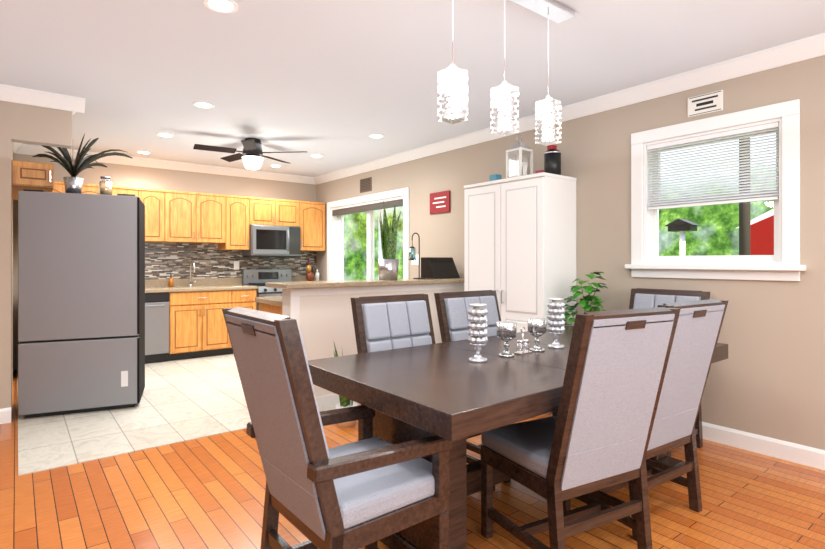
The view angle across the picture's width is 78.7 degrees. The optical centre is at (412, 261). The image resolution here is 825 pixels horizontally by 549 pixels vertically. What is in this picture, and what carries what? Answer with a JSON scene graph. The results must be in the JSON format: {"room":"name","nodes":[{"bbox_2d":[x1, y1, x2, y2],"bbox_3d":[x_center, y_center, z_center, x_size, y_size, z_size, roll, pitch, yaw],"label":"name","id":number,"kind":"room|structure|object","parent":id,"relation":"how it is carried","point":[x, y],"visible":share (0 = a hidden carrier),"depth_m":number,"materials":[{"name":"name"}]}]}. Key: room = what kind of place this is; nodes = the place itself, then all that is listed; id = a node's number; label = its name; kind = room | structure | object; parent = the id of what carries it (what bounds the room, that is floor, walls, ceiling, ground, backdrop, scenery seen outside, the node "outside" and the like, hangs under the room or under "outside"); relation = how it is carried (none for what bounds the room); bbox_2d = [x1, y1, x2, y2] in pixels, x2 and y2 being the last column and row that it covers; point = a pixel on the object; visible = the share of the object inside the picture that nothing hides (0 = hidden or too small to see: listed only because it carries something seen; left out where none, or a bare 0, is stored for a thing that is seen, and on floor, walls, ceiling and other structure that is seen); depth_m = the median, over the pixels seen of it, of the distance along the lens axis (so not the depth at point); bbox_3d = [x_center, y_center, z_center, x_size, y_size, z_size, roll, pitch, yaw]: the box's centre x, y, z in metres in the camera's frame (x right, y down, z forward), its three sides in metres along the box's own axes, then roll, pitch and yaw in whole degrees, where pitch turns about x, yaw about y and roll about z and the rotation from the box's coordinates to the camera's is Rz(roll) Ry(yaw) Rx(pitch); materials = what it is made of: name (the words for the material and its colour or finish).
{"room":"kitchen","nodes":[
{"label":"kitchen","id":0,"kind":"room"},
{"bbox_2d":[0,101,71,412],"bbox_3d":[-4.636,-0.046,2.791,4.550,2.590,0.120,0,0,-38],"label":"wall","id":1,"kind":"structure","parent":0,"point":[30,124],"depth_m":3.89,"materials":[{"name":"beige paint"}]},
{"bbox_2d":[0,407,10,423],"bbox_3d":[-4.747,1.192,2.617,4.160,0.115,0.016,0,0,-38],"label":"baseboard","id":2,"kind":"structure","parent":1,"relation":"attached to","point":[5,413],"depth_m":3.88,"materials":[{"name":"white"}]},
{"bbox_2d":[12,142,23,152],"bbox_3d":[-3.820,-1.288,4.872,0.088,0.105,2.140,0,0,-38],"label":"crown molding","id":3,"kind":"structure","parent":1,"relation":"attached to","point":[17,147],"depth_m":5.66,"materials":[{"name":"white wood"}]},
{"bbox_2d":[12,160,53,199],"bbox_3d":[-3.623,-0.746,4.787,0.289,0.210,1.298,0,0,-38],"label":"upper cabinet","id":4,"kind":"object","parent":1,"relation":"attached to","point":[32,175],"visible":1,"depth_m":4.31,"materials":[{"name":"brown wood"}]},
{"bbox_2d":[0,84,85,112],"bbox_3d":[-4.537,-1.288,2.736,4.638,0.105,0.089,0,0,-38],"label":"crown molding","id":5,"kind":"structure","parent":1,"relation":"attached to","point":[8,93],"depth_m":3.98,"materials":[{"name":"white"}]},
{"bbox_2d":[13,153,315,369],"bbox_3d":[-4.838,-0.046,5.674,8.200,2.590,0.200,0,0,-38],"label":"wall","id":6,"kind":"structure","parent":0,"point":[145,177],"depth_m":6.73,"materials":[{"name":"beige paint"}]},
{"bbox_2d":[52,181,64,192],"bbox_3d":[-4.211,-0.581,5.807,0.390,0.660,0.344,0,0,-38],"label":"upper cabinet","id":7,"kind":"object","parent":6,"relation":"attached to","point":[59,187],"depth_m":5.74,"materials":[{"name":"brown wood"}]},
{"bbox_2d":[81,183,108,193],"bbox_3d":[-3.897,-0.581,6.054,0.410,0.660,0.344,0,0,-38],"label":"upper cabinet","id":8,"kind":"object","parent":6,"relation":"attached to","point":[86,188],"depth_m":5.93,"materials":[{"name":"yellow wood"}]},
{"bbox_2d":[112,186,167,242],"bbox_3d":[-3.500,-0.581,6.367,0.600,0.660,0.344,0,0,-38],"label":"upper cabinet","id":9,"kind":"object","parent":6,"relation":"attached to","point":[155,201],"depth_m":6.34,"materials":[{"name":"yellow wood"}]},
{"bbox_2d":[15,144,311,183],"bbox_3d":[-4.714,-1.288,5.589,7.890,0.105,0.088,0,0,-38],"label":"crown molding","id":10,"kind":"structure","parent":6,"relation":"attached to","point":[28,149],"depth_m":6.81,"materials":[{"name":"white"}]},
{"bbox_2d":[164,190,227,244],"bbox_3d":[-2.962,-0.581,6.790,0.770,0.660,0.344,0,0,-38],"label":"upper cabinet","id":11,"kind":"object","parent":6,"relation":"attached to","point":[223,222],"depth_m":6.68,"materials":[{"name":"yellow wood"}]},
{"bbox_2d":[218,195,251,249],"bbox_3d":[-2.530,-0.536,7.131,0.330,0.750,0.344,0,0,-38],"label":"upper cabinet","id":12,"kind":"object","parent":6,"relation":"attached to","point":[239,207],"depth_m":7.01,"materials":[{"name":"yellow wood"}]},
{"bbox_2d":[252,197,299,226],"bbox_3d":[-2.102,-0.716,7.468,0.760,0.390,0.344,0,0,-38],"label":"upper cabinet","id":13,"kind":"object","parent":6,"relation":"attached to","point":[265,211],"depth_m":7.34,"materials":[{"name":"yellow wood"}]},
{"bbox_2d":[242,225,300,256],"bbox_3d":[-2.068,-0.288,7.426,0.750,0.455,0.452,0,0,-38],"label":"microwave","id":14,"kind":"object","parent":13,"relation":"attached to","point":[273,241],"visible":0.96,"depth_m":7.25,"materials":[{"name":"silver metal"}]},
{"bbox_2d":[300,201,325,250],"bbox_3d":[-1.630,-0.536,7.839,0.440,0.750,0.344,0,0,-38],"label":"upper cabinet","id":15,"kind":"object","parent":6,"relation":"attached to","point":[312,214],"depth_m":7.70,"materials":[{"name":"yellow wood"}]},
{"bbox_2d":[0,370,824,548],"bbox_3d":[-1.449,1.299,1.533,8.400,0.100,10.900,0,0,-38],"label":"floor","id":16,"kind":"structure","parent":0,"point":[208,492],"depth_m":2.60,"materials":[{"name":"brown wood"}]},
{"bbox_2d":[17,354,360,475],"bbox_3d":[-1.925,1.246,5.531,3.800,0.006,3.630,0,0,-38],"label":"tile floor","id":17,"kind":"structure","parent":16,"relation":"on","point":[182,400],"depth_m":3.93,"materials":[{"name":"white tile"}]},
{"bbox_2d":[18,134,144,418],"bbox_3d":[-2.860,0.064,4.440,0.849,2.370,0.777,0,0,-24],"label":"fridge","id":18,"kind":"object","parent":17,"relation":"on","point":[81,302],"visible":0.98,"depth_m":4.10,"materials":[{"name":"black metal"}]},
{"bbox_2d":[30,134,132,197],"bbox_3d":[-2.931,-0.843,4.487,0.758,0.555,0.633,0,0,-24],"label":"plant","id":19,"kind":"object","parent":18,"relation":"on","point":[73,184],"depth_m":4.38,"materials":[{"name":"green plant"}]},
{"bbox_2d":[98,176,112,197],"bbox_3d":[-2.696,-0.653,4.418,0.098,0.175,0.100,0,0,-24],"label":"jar","id":20,"kind":"object","parent":18,"relation":"on","point":[102,191],"depth_m":4.39,"materials":[{"name":"clear glass"}]},
{"bbox_2d":[145,292,168,363],"bbox_3d":[-3.408,0.815,6.250,0.590,0.868,0.645,0,0,-38],"label":"dishwasher","id":21,"kind":"object","parent":17,"relation":"on","point":[156,327],"visible":0.48,"depth_m":6.12,"materials":[{"name":"grey metal"}]},
{"bbox_2d":[168,290,231,360],"bbox_3d":[-2.884,0.814,6.684,0.760,0.870,0.622,0,0,-38],"label":"base cabinet","id":22,"kind":"object","parent":17,"relation":"on","point":[197,327],"depth_m":6.43,"materials":[{"name":"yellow wood"}]},
{"bbox_2d":[145,242,315,292],"bbox_3d":[-2.817,0.065,6.727,3.719,0.629,0.644,0,0,-38],"label":"countertop","id":23,"kind":"structure","parent":22,"relation":"on","point":[215,270],"depth_m":7.00,"materials":[{"name":"tile"}]},
{"bbox_2d":[169,274,172,286],"bbox_3d":[-3.194,0.252,6.657,0.060,0.175,0.070,0,0,-38],"label":"soap bottle","id":24,"kind":"object","parent":23,"relation":"on","point":[170,281],"visible":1,"depth_m":6.64,"materials":[{"name":"orange plastic"}]},
{"bbox_2d":[188,260,196,285],"bbox_3d":[-2.938,0.163,6.786,0.116,0.352,0.220,0,0,-38],"label":"kitchen faucet","id":25,"kind":"object","parent":23,"relation":"on","point":[191,262],"visible":1,"depth_m":6.82,"materials":[{"name":"silver metal"}]},
{"bbox_2d":[234,261,238,268],"bbox_3d":[-2.560,0.059,7.322,0.080,0.120,0.006,0,0,-38],"label":"electrical outlet plate","id":26,"kind":"object","parent":23,"relation":"attached to","point":[236,264],"visible":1,"depth_m":7.32,"materials":[{"name":"white paint"}]},
{"bbox_2d":[306,263,315,280],"bbox_3d":[-1.559,0.178,7.722,0.166,0.321,0.120,0,0,-38],"label":"rooster figurine","id":27,"kind":"object","parent":23,"relation":"on","point":[310,273],"visible":0.9,"depth_m":7.67,"materials":[{"name":"brown ceramic"}]},
{"bbox_2d":[315,270,318,280],"bbox_3d":[-1.498,0.234,7.898,0.070,0.210,0.070,0,0,-38],"label":"bottle","id":28,"kind":"object","parent":23,"relation":"on","point":[317,276],"visible":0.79,"depth_m":7.87,"materials":[{"name":"white"}]},
{"bbox_2d":[232,289,256,353],"bbox_3d":[-2.452,0.814,7.024,0.340,0.870,0.622,0,0,-38],"label":"base cabinet","id":29,"kind":"object","parent":17,"relation":"on","point":[245,298],"depth_m":6.79,"materials":[{"name":"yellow wood"}]},
{"bbox_2d":[242,269,291,309],"bbox_3d":[-1.986,0.684,7.321,0.750,1.130,0.681,0,0,-38],"label":"range","id":30,"kind":"object","parent":17,"relation":"on","point":[259,278],"visible":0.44,"depth_m":7.41,"materials":[{"name":"silver metal"}]},
{"bbox_2d":[255,278,463,407],"bbox_3d":[-0.432,0.714,4.976,2.139,1.070,0.910,0,0,-38],"label":"peninsula bar","id":31,"kind":"object","parent":17,"relation":"on","point":[320,312],"visible":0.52,"depth_m":4.36,"materials":[{"name":"paint"},{"name":"granite"}]},
{"bbox_2d":[378,200,400,279],"bbox_3d":[-0.246,-0.214,4.875,0.234,0.786,0.233,0,0,-38],"label":"potted plant","id":32,"kind":"object","parent":31,"relation":"on","point":[388,264],"visible":1,"depth_m":4.82,"materials":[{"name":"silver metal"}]},
{"bbox_2d":[408,233,424,278],"bbox_3d":[0.041,-0.057,5.113,0.188,0.471,0.120,0,0,-38],"label":"lantern","id":33,"kind":"object","parent":31,"relation":"on","point":[412,252],"visible":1,"depth_m":5.07,"materials":[{"name":"black metal"}]},
{"bbox_2d":[421,257,459,278],"bbox_3d":[0.297,0.069,5.327,0.360,0.220,0.220,0,0,-38],"label":"laptop","id":34,"kind":"object","parent":31,"relation":"on","point":[438,268],"visible":0.96,"depth_m":5.27,"materials":[{"name":"black plastic"}]},
{"bbox_2d":[222,307,451,548],"bbox_3d":[-0.268,0.705,1.814,0.671,1.087,0.540,0,0,-39],"label":"chair west arm","id":35,"kind":"object","parent":16,"relation":"on","point":[367,490],"visible":0.96,"depth_m":1.65},
{"bbox_2d":[334,343,356,427],"bbox_3d":[-0.515,0.927,3.819,0.210,0.643,0.194,0,0,-38],"label":"potted plant","id":36,"kind":"object","parent":16,"relation":"on","point":[345,402],"depth_m":3.81,"materials":[{"name":"white ceramic"}]},
{"bbox_2d":[351,294,494,490],"bbox_3d":[0.052,0.726,2.811,0.540,1.045,0.639,0,0,-38],"label":"chair","id":37,"kind":"object","parent":16,"relation":"on","point":[388,322],"visible":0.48,"depth_m":2.94,"materials":[{"name":"grey fabric"}]},
{"bbox_2d":[434,290,514,483],"bbox_3d":[0.550,0.726,3.228,0.540,1.045,0.639,0,0,-38],"label":"chair","id":38,"kind":"object","parent":16,"relation":"on","point":[452,308],"visible":0.31,"depth_m":3.31,"materials":[{"name":"grey fabric"}]},
{"bbox_2d":[308,326,727,548],"bbox_3d":[0.660,0.869,2.717,2.220,0.761,1.090,0,0,-38],"label":"dining table","id":39,"kind":"object","parent":16,"relation":"on","point":[453,394],"visible":0.48,"depth_m":2.06,"materials":[{"name":"brown wood"}]},
{"bbox_2d":[467,304,487,362],"bbox_3d":[0.321,0.350,2.469,0.098,0.278,0.103,0,0,-38],"label":"holder","id":40,"kind":"object","parent":39,"relation":"on","point":[477,327],"visible":1,"depth_m":2.44,"materials":[{"name":"white metal"}]},
{"bbox_2d":[496,321,516,356],"bbox_3d":[0.486,0.402,2.599,0.102,0.175,0.104,0,0,-38],"label":"goblet","id":41,"kind":"object","parent":39,"relation":"on","point":[506,331],"visible":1,"depth_m":2.56,"materials":[{"name":"silver glass"}]},
{"bbox_2d":[513,326,532,354],"bbox_3d":[0.588,0.418,2.679,0.100,0.142,0.050,0,0,-38],"label":"caddy","id":42,"kind":"object","parent":39,"relation":"on","point":[523,351],"visible":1,"depth_m":2.67,"materials":[{"name":"silver glass"}]},
{"bbox_2d":[527,318,546,351],"bbox_3d":[0.682,0.402,2.754,0.102,0.175,0.104,0,0,-38],"label":"goblet","id":43,"kind":"object","parent":39,"relation":"on","point":[537,327],"visible":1,"depth_m":2.72,"materials":[{"name":"silver glass"}]},
{"bbox_2d":[547,298,564,348],"bbox_3d":[0.816,0.350,2.859,0.098,0.278,0.103,0,0,-38],"label":"holder","id":44,"kind":"object","parent":39,"relation":"on","point":[556,317],"visible":1,"depth_m":2.83,"materials":[{"name":"white metal"}]},
{"bbox_2d":[464,172,576,413],"bbox_3d":[0.942,0.264,4.562,0.485,1.970,0.928,0,0,-38],"label":"pantry cabinet","id":45,"kind":"object","parent":16,"relation":"on","point":[520,245],"visible":0.69,"depth_m":4.28,"materials":[{"name":"white paint"}]},
{"bbox_2d":[490,174,500,180],"bbox_3d":[0.761,-0.756,4.610,0.080,0.070,0.080,0,0,-38],"label":"box","id":46,"kind":"object","parent":45,"relation":"on","point":[493,177],"depth_m":4.58,"materials":[{"name":"teal"}]},
{"bbox_2d":[506,134,532,177],"bbox_3d":[0.952,-0.928,4.481,0.170,0.414,0.170,0,0,-38],"label":"lantern","id":47,"kind":"object","parent":45,"relation":"on","point":[519,149],"visible":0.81,"depth_m":4.46,"materials":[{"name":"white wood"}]},
{"bbox_2d":[544,145,560,174],"bbox_3d":[1.201,-0.851,4.320,0.153,0.260,0.146,0,0,-38],"label":"canister","id":48,"kind":"object","parent":45,"relation":"on","point":[552,159],"visible":0.9,"depth_m":4.26,"materials":[{"name":"black plastic"}]},
{"bbox_2d":[481,307,680,548],"bbox_3d":[0.684,0.716,2.152,0.518,1.066,0.639,0,0,-28],"label":"chair","id":49,"kind":"object","parent":16,"relation":"on","point":[593,434],"visible":1,"depth_m":1.96,"materials":[{"name":"grey fabric"}]},
{"bbox_2d":[552,299,728,540],"bbox_3d":[1.123,0.716,2.535,0.529,1.066,0.639,0,0,-34],"label":"chair","id":50,"kind":"object","parent":16,"relation":"on","point":[697,333],"visible":0.5,"depth_m":2.37,"materials":[{"name":"grey fabric"}]},
{"bbox_2d":[629,288,709,456],"bbox_3d":[1.633,0.726,3.477,0.639,1.045,0.600,0,0,-38],"label":"chair","id":51,"kind":"object","parent":16,"relation":"on","point":[645,298],"visible":0.12,"depth_m":3.61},
{"bbox_3d":[1.380,0.935,4.001,0.320,0.632,0.323,0,0,-38],"label":"plant stand","id":52,"kind":"object","parent":16,"relation":"on","visible":0},
{"bbox_2d":[563,272,607,325],"bbox_3d":[1.371,0.398,3.991,0.460,0.636,0.452,0,0,-38],"label":"pothos plant","id":53,"kind":"object","parent":52,"relation":"on","point":[584,302],"visible":0.54,"depth_m":3.92,"materials":[{"name":"green plant"}]},
{"bbox_2d":[0,0,824,176],"bbox_3d":[-1.449,-1.416,1.533,8.400,0.150,10.900,0,0,-38],"label":"ceiling","id":54,"kind":"structure","parent":0,"point":[335,83],"depth_m":3.36,"materials":[{"name":"white paint"}]},
{"bbox_2d":[136,151,150,153],"bbox_3d":[-3.304,-1.337,6.182,0.169,0.008,0.169,0,0,-44],"label":"recessed light","id":55,"kind":"object","parent":54,"relation":"in","point":[141,152],"depth_m":6.16,"materials":[{"name":"white paint"}]},
{"bbox_2d":[156,133,173,136],"bbox_3d":[-2.622,-1.337,5.332,0.169,0.008,0.169,0,0,43],"label":"recessed light","id":56,"kind":"object","parent":54,"relation":"in","point":[159,134],"depth_m":5.32,"materials":[{"name":"white paint"}]},
{"bbox_2d":[193,102,213,107],"bbox_3d":[-1.789,-1.337,4.308,0.169,0.008,0.169,0,0,-44],"label":"recessed light","id":57,"kind":"object","parent":54,"relation":"in","point":[198,104],"depth_m":4.29,"materials":[{"name":"white paint"}]},
{"bbox_2d":[203,0,237,12],"bbox_3d":[-0.999,-1.337,2.626,0.169,0.008,0.169,0,0,-44],"label":"recessed light","id":58,"kind":"object","parent":54,"relation":"in","point":[225,6],"depth_m":2.63,"materials":[{"name":"white paint"}]},
{"bbox_2d":[193,138,306,169],"bbox_3d":[-1.792,-1.176,5.549,1.157,0.330,1.168,0,0,-38],"label":"ceiling fan","id":59,"kind":"object","parent":54,"relation":"hanging from","point":[251,155],"visible":1,"depth_m":5.47,"materials":[{"name":"brown metal"}]},
{"bbox_2d":[310,154,323,157],"bbox_3d":[-1.214,-1.337,6.390,0.169,0.008,0.169,0,0,-44],"label":"recessed light","id":60,"kind":"object","parent":54,"relation":"in","point":[313,155],"depth_m":6.35,"materials":[{"name":"white paint"}]},
{"bbox_2d":[368,134,383,137],"bbox_3d":[-0.388,-1.337,5.373,0.169,0.008,0.169,0,0,43],"label":"recessed light","id":61,"kind":"object","parent":54,"relation":"in","point":[370,135],"depth_m":5.36,"materials":[{"name":"white paint"}]},
{"bbox_2d":[438,0,467,123],"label":"pendant light","id":62,"kind":"object","parent":54,"relation":"hanging from","point":[452,91],"depth_m":2.20,"materials":[{"name":"white glass"}]},
{"bbox_2d":[491,0,518,135],"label":"pendant light","id":63,"kind":"object","parent":54,"relation":"hanging from","point":[504,100],"depth_m":2.41,"materials":[{"name":"white glass"}]},
{"bbox_2d":[511,0,574,145],"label":"pendant light","id":64,"kind":"object","parent":54,"relation":"hanging from","point":[555,11],"depth_m":2.62,"materials":[{"name":"white glass"}]},
{"bbox_2d":[316,55,824,449],"bbox_3d":[1.772,-0.046,4.070,0.200,2.590,10.900,0,0,-38],"label":"wall","id":65,"kind":"structure","parent":0,"point":[766,378],"depth_m":3.50,"materials":[{"name":"beige paint"}]},
{"bbox_2d":[360,177,371,192],"bbox_3d":[-0.649,-1.056,6.969,0.016,0.190,0.290,0,0,-38],"label":"air vent","id":66,"kind":"object","parent":65,"relation":"in","point":[365,184],"visible":1,"depth_m":6.95,"materials":[{"name":"brown metal"}]},
{"bbox_2d":[327,187,408,280],"bbox_3d":[-0.607,0.169,7.072,0.222,2.160,2.060,0,0,-38],"label":"door","id":67,"kind":"structure","parent":65,"relation":"in","point":[339,209],"depth_m":7.07,"materials":[{"name":"white wood"}]},
{"bbox_2d":[412,255,418,264],"bbox_3d":[0.037,-0.016,6.102,0.011,0.130,0.160,0,0,-38],"label":"switch plate","id":68,"kind":"object","parent":65,"relation":"attached to","point":[415,262],"visible":0.54,"depth_m":6.09,"materials":[{"name":"white paint"}]},
{"bbox_2d":[430,190,449,213],"bbox_3d":[0.311,-0.671,5.745,0.022,0.240,0.340,0,0,-38],"label":"sign","id":69,"kind":"object","parent":65,"relation":"attached to","point":[439,202],"visible":0.96,"depth_m":5.72,"materials":[{"name":"red"}]},
{"bbox_2d":[312,33,824,184],"bbox_3d":[1.658,-1.288,3.981,0.088,0.105,10.500,0,0,-38],"label":"crown molding","id":70,"kind":"structure","parent":65,"relation":"attached to","point":[807,48],"depth_m":3.84,"materials":[{"name":"white wood"}]},
{"bbox_2d":[688,90,722,117],"bbox_3d":[2.056,-1.106,3.536,0.014,0.140,0.230,0,0,-38],"label":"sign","id":71,"kind":"object","parent":65,"relation":"attached to","point":[707,103],"visible":1,"depth_m":3.53,"materials":[{"name":"white"}]},
{"bbox_2d":[625,99,805,280],"bbox_3d":[2.117,-0.439,3.578,0.265,1.125,1.140,0,0,-38],"label":"window","id":72,"kind":"structure","parent":65,"relation":"in","point":[782,263],"depth_m":3.47,"materials":[{"name":"white wood"}]},
{"bbox_2d":[702,422,824,469],"bbox_3d":[2.445,1.192,3.041,0.016,0.115,8.050,0,0,-38],"label":"baseboard","id":73,"kind":"structure","parent":65,"relation":"attached to","point":[791,452],"depth_m":3.24,"materials":[{"name":"white"}]},
{"label":"outside","id":74,"kind":"structure","parent":0,"visible":0},
{"bbox_2d":[343,133,775,279],"bbox_3d":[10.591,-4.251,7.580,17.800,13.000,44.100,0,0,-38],"label":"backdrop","id":75,"kind":"structure","parent":74,"point":[704,236],"depth_m":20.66,"materials":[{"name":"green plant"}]},
{"bbox_3d":[10.543,1.409,7.478,17.800,0.280,44.000,0,0,-38],"label":"ground","id":76,"kind":"structure","parent":74,"visible":0},
{"bbox_2d":[378,208,386,278],"bbox_3d":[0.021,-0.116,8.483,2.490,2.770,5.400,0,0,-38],"label":"post","id":77,"kind":"object","parent":76,"relation":"on","point":[380,256],"depth_m":9.36,"materials":[{"name":"white paint"}]},
{"bbox_2d":[665,138,749,255],"bbox_3d":[3.488,-2.051,11.443,6.260,7.000,8.080,0,0,-38],"label":"trunks","id":78,"kind":"object","parent":76,"relation":"on","point":[743,209],"depth_m":9.85,"materials":[{"name":"bark"},{"name":"wood"}]},
{"bbox_2d":[737,209,773,254],"bbox_3d":[12.037,-0.261,14.956,2.200,3.420,3.600,0,0,-38],"label":"barn","id":79,"kind":"object","parent":76,"relation":"on","point":[758,228],"depth_m":15.24,"materials":[{"name":"red wood"}]}
]}

